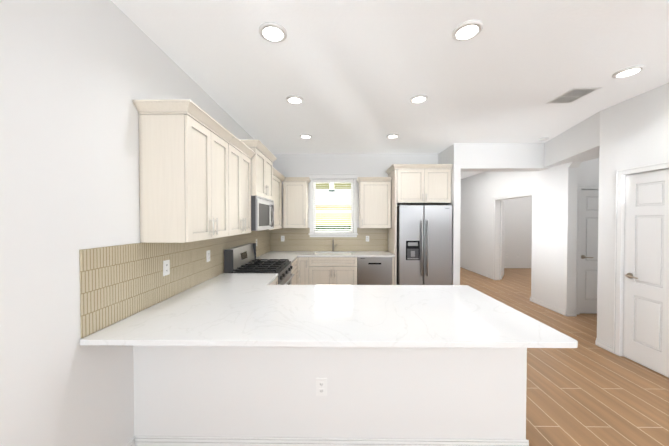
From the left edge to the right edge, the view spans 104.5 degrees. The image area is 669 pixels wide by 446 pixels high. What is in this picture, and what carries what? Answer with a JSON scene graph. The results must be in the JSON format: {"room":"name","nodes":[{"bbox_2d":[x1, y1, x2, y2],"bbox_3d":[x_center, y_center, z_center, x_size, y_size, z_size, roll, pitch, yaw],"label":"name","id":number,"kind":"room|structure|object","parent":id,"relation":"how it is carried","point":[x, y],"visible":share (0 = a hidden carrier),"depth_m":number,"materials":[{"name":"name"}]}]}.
{"room":"kitchen","nodes":[
{"label":"kitchen","id":0,"kind":"room"},
{"bbox_2d":[133,346,526,439],"bbox_3d":[-0.040,1.078,1.792,2.620,0.878,0.125,0,1,1],"label":"wall","id":1,"kind":"structure","parent":0,"point":[375,392],"depth_m":1.73,"materials":[{"name":"white paint"}]},
{"bbox_2d":[316,378,326,395],"bbox_3d":[-0.087,1.088,1.726,0.072,0.118,0.008,0,1,1],"label":"outlet","id":2,"kind":"object","parent":1,"relation":"attached to","point":[321,386],"visible":1,"depth_m":1.72,"materials":[{"name":"white plastic"}]},
{"bbox_2d":[134,436,528,445],"bbox_3d":[-0.033,1.473,1.790,2.635,0.086,0.140,0,1,1],"label":"baseboard","id":3,"kind":"structure","parent":1,"relation":"attached to","point":[210,441],"depth_m":1.73,"materials":[{"name":"white wood"}]},
{"bbox_2d":[0,0,668,445],"bbox_3d":[3.047,0.067,2.803,9.070,2.870,13.720,0,1,1],"label":"wall","id":4,"kind":"structure","parent":0,"point":[76,76],"depth_m":1.52,"materials":[{"name":"white paint"}]},
{"bbox_2d":[163,260,169,275],"bbox_3d":[-1.333,0.350,2.059,0.008,0.118,0.072,0,1,1],"label":"electrical outlet","id":5,"kind":"object","parent":4,"relation":"attached to","point":[166,267],"visible":1,"depth_m":2.05,"materials":[{"name":"white plastic"}]},
{"bbox_2d":[135,103,230,246],"bbox_3d":[-1.177,-0.346,2.127,0.335,0.946,0.679,0,1,1],"label":"upper cabinet","id":6,"kind":"object","parent":4,"relation":"attached to","point":[204,176],"depth_m":1.79,"materials":[{"name":"wood"}]},
{"bbox_2d":[206,250,209,261],"bbox_3d":[-1.326,0.340,2.729,0.008,0.118,0.072,0,1,1],"label":"electrical outlet","id":7,"kind":"object","parent":4,"relation":"attached to","point":[208,255],"visible":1,"depth_m":2.72,"materials":[{"name":"white plastic"}]},
{"bbox_2d":[231,139,250,238],"bbox_3d":[-1.169,-0.356,2.786,0.335,0.946,0.639,0,1,1],"label":"upper cabinet","id":8,"kind":"object","parent":4,"relation":"attached to","point":[240,157],"depth_m":2.76,"materials":[{"name":"wood"}]},
{"bbox_2d":[239,140,274,202],"bbox_3d":[-1.133,-0.661,3.512,0.390,0.636,0.820,0,1,1],"label":"upper cabinet","id":9,"kind":"object","parent":4,"relation":"attached to","point":[262,170],"depth_m":3.34,"materials":[{"name":"wood"}]},
{"bbox_2d":[251,196,273,230],"bbox_3d":[-1.095,-0.130,3.520,0.462,0.420,0.814,0,1,1],"label":"microwave","id":10,"kind":"object","parent":9,"relation":"attached to","point":[262,213],"visible":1,"depth_m":3.29,"materials":[{"name":"grey metal"}]},
{"bbox_2d":[260,171,282,230],"bbox_3d":[-1.151,-0.378,4.305,0.335,0.946,0.753,0,1,1],"label":"upper cabinet","id":11,"kind":"object","parent":4,"relation":"attached to","point":[278,178],"depth_m":4.59,"materials":[{"name":"wood"}]},
{"bbox_2d":[283,179,310,230],"bbox_3d":[-0.751,-0.389,5.083,0.439,0.946,0.335,0,1,1],"label":"upper cabinet","id":12,"kind":"object","parent":4,"relation":"attached to","point":[295,191],"depth_m":4.93,"materials":[{"name":"wood"}]},
{"bbox_2d":[309,174,357,236],"bbox_3d":[-0.024,-0.366,5.286,0.994,1.275,0.175,0,1,1],"label":"kitchen window","id":13,"kind":"structure","parent":4,"relation":"in","point":[315,179],"depth_m":5.24,"materials":[{"name":"white plastic"}]},
{"bbox_2d":[125,264,612,445],"bbox_3d":[2.199,1.463,2.483,6.187,0.084,14.615,0,1,20],"label":"baseboard","id":14,"kind":"structure","parent":4,"relation":"attached to","point":[598,342],"depth_m":4.32,"materials":[{"name":"white wood"}]},
{"bbox_2d":[359,179,390,230],"bbox_3d":[0.783,-0.389,5.065,0.581,0.946,0.335,0,1,1],"label":"upper cabinet","id":15,"kind":"object","parent":4,"relation":"attached to","point":[374,194],"depth_m":4.91,"materials":[{"name":"wood"}]},
{"bbox_2d":[391,164,452,206],"bbox_3d":[1.598,-0.704,4.904,0.956,0.661,0.628,0,1,1],"label":"upper cabinet","id":16,"kind":"object","parent":4,"relation":"attached to","point":[411,184],"depth_m":4.60,"materials":[{"name":"wood"}]},
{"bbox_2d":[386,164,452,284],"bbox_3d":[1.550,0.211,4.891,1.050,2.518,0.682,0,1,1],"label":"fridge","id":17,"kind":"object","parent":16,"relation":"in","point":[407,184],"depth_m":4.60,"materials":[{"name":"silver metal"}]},
{"bbox_2d":[500,201,504,279],"bbox_3d":[4.490,0.421,6.939,0.046,2.027,0.811,1,1,38],"label":"bedroom door","id":18,"kind":"structure","parent":4,"relation":"in","point":[502,215],"depth_m":6.75,"materials":[{"name":"white wood"}]},
{"bbox_2d":[492,192,531,279],"bbox_3d":[4.150,0.400,5.961,0.140,2.112,1.474,0,1,1],"label":"door frame","id":19,"kind":"structure","parent":4,"relation":"attached to","point":[496,242],"depth_m":6.63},
{"bbox_2d":[576,185,598,314],"bbox_3d":[4.394,0.427,4.203,0.934,2.105,0.020,0,1,1],"label":"trim","id":20,"kind":"structure","parent":4,"relation":"attached to","point":[580,187],"depth_m":4.20,"materials":[{"name":"white wood"}]},
{"bbox_2d":[580,189,598,313],"bbox_3d":[4.394,0.459,4.220,0.804,2.030,0.094,0,1,1],"label":"closet door","id":21,"kind":"structure","parent":4,"relation":"in","point":[589,249],"depth_m":4.24,"materials":[{"name":"white wood"}]},
{"bbox_2d":[613,161,668,355],"bbox_3d":[3.218,0.452,2.512,0.020,2.105,0.934,0,1,1],"label":"door frame","id":22,"kind":"structure","parent":4,"relation":"attached to","point":[618,257],"depth_m":2.94,"materials":[{"name":"white wood"}]},
{"bbox_2d":[622,169,668,377],"bbox_3d":[3.235,0.483,2.512,0.094,2.030,0.804,0,1,1],"label":"pantry door","id":23,"kind":"structure","parent":4,"relation":"in","point":[646,296],"depth_m":2.69,"materials":[{"name":"white wood"}]},
{"bbox_2d":[111,0,668,178],"bbox_3d":[3.033,-1.393,2.822,9.300,0.050,13.800,0,1,1],"label":"ceiling","id":24,"kind":"structure","parent":0,"point":[356,75],"depth_m":2.20,"materials":[{"name":"white paint"}]},
{"bbox_2d":[259,22,286,42],"bbox_3d":[-0.434,-1.346,1.834,0.196,0.016,0.196,0,1,1],"label":"recessed light","id":25,"kind":"object","parent":24,"relation":"in","point":[273,32],"visible":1,"depth_m":1.82,"materials":[{"name":"white plastic"}]},
{"bbox_2d":[286,95,303,103],"bbox_3d":[-0.437,-1.361,2.854,0.196,0.016,0.196,0,1,1],"label":"recessed light","id":26,"kind":"object","parent":24,"relation":"in","point":[294,99],"visible":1,"depth_m":2.83,"materials":[{"name":"white plastic"}]},
{"bbox_2d":[300,134,311,138],"bbox_3d":[-0.453,-1.379,4.104,0.196,0.016,0.196,0,1,1],"label":"recessed light","id":27,"kind":"object","parent":24,"relation":"in","point":[306,136],"visible":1,"depth_m":4.09,"materials":[{"name":"white plastic"}]},
{"bbox_2d":[329,184,334,191],"bbox_3d":[-0.082,-1.557,7.558,0.200,1.220,0.200,0,1,1],"label":"hanging lantern","id":28,"kind":"object","parent":24,"relation":"hanging from","point":[331,187],"visible":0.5,"depth_m":7.50,"materials":[{"name":"white"}]},
{"bbox_2d":[386,134,398,137],"bbox_3d":[0.917,-1.378,4.088,0.196,0.016,0.196,0,1,1],"label":"recessed light","id":29,"kind":"object","parent":24,"relation":"in","point":[392,135],"visible":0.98,"depth_m":4.08,"materials":[{"name":"white plastic"}]},
{"bbox_2d":[409,94,427,102],"bbox_3d":[0.923,-1.360,2.838,0.196,0.016,0.196,0,1,1],"label":"recessed light","id":30,"kind":"object","parent":24,"relation":"in","point":[420,98],"visible":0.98,"depth_m":2.81,"materials":[{"name":"white plastic"}]},
{"bbox_2d":[452,20,482,40],"bbox_3d":[0.930,-1.345,1.818,0.196,0.016,0.196,0,1,1],"label":"recessed light","id":31,"kind":"object","parent":24,"relation":"in","point":[467,30],"visible":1,"depth_m":1.80,"materials":[{"name":"white plastic"}]},
{"bbox_2d":[546,87,601,103],"bbox_3d":[2.542,-1.361,2.774,0.280,0.012,0.350,0,1,1],"label":"ceiling vent","id":32,"kind":"object","parent":24,"relation":"in","point":[572,95],"visible":1,"depth_m":2.75,"materials":[{"name":"grey plastic"}]},
{"bbox_2d":[612,65,644,77],"bbox_3d":[2.627,-1.353,2.318,0.196,0.016,0.196,0,1,1],"label":"recessed light","id":33,"kind":"object","parent":24,"relation":"in","point":[628,71],"visible":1,"depth_m":2.30,"materials":[{"name":"white plastic"}]},
{"bbox_2d":[460,267,668,445],"bbox_3d":[3.033,1.526,2.865,9.300,0.050,13.800,0,1,1],"label":"floor","id":34,"kind":"structure","parent":0,"point":[587,391],"depth_m":2.37,"materials":[{"name":"brown wood"}]},
{"bbox_2d":[224,243,293,284],"bbox_3d":[-0.957,0.897,3.523,0.705,1.186,0.874,0,1,1],"label":"range","id":35,"kind":"object","parent":34,"relation":"on","point":[240,259],"visible":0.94,"depth_m":3.37,"materials":[{"name":"silver metal"}]},
{"bbox_2d":[291,263,298,274],"bbox_3d":[-0.982,1.040,4.288,0.652,0.877,0.638,0,1,1],"label":"base cabinet","id":36,"kind":"object","parent":34,"relation":"on","point":[295,270],"depth_m":4.34,"materials":[{"name":"wood"}]},
{"bbox_2d":[299,263,310,274],"bbox_3d":[-0.570,1.031,4.952,0.224,0.877,0.613,0,1,1],"label":"base cabinet","id":37,"kind":"object","parent":34,"relation":"on","point":[304,268],"depth_m":4.64,"materials":[{"name":"wood"}]},
{"bbox_2d":[311,263,356,274],"bbox_3d":[-0.023,1.031,4.946,0.870,0.877,0.613,0,1,1],"label":"base cabinet","id":38,"kind":"object","parent":34,"relation":"on","point":[316,268],"depth_m":4.64,"materials":[{"name":"wood"}]},
{"bbox_2d":[259,251,396,262],"bbox_3d":[-0.117,0.581,4.600,2.378,0.030,1.298,0,1,1],"label":"countertop","id":39,"kind":"structure","parent":38,"relation":"on","point":[293,256],"depth_m":4.64,"materials":[{"name":"white stone"}]},
{"bbox_2d":[315,251,350,254],"bbox_3d":[-0.028,0.680,4.944,0.753,0.202,0.384,0,1,1],"label":"sink","id":40,"kind":"object","parent":39,"relation":"in","point":[316,252],"depth_m":5.12,"materials":[{"name":"white ceramic"}]},
{"bbox_2d":[357,257,391,284],"bbox_3d":[0.726,1.032,4.927,0.613,0.874,0.566,0,1,1],"label":"dishwasher","id":41,"kind":"object","parent":34,"relation":"on","point":[374,270],"visible":0.5,"depth_m":4.64,"materials":[{"name":"grey metal"}]},
{"bbox_2d":[397,204,452,284],"bbox_3d":[1.599,0.559,4.833,0.925,1.823,0.749,0,1,1],"label":"refrigerator","id":42,"kind":"object","parent":34,"relation":"on","point":[424,244],"visible":0.85,"depth_m":4.52,"materials":[{"name":"silver metal"}]},
{"bbox_2d":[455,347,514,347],"bbox_3d":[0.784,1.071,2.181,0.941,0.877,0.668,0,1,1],"label":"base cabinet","id":43,"kind":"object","parent":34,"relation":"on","point":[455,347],"depth_m":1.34,"materials":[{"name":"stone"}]},
{"bbox_2d":[80,271,577,347],"bbox_3d":[-0.025,0.616,2.209,2.620,0.030,1.713,0,1,1],"label":"countertop","id":44,"kind":"structure","parent":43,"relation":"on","point":[230,309],"depth_m":1.66,"materials":[{"name":"white stone"}]},
{"label":"outside","id":45,"kind":"structure","parent":0,"visible":0},
{"bbox_2d":[316,184,350,230],"bbox_3d":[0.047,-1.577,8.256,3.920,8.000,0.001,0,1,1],"label":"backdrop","id":46,"kind":"structure","parent":45,"point":[340,191],"depth_m":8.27,"materials":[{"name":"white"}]}
]}

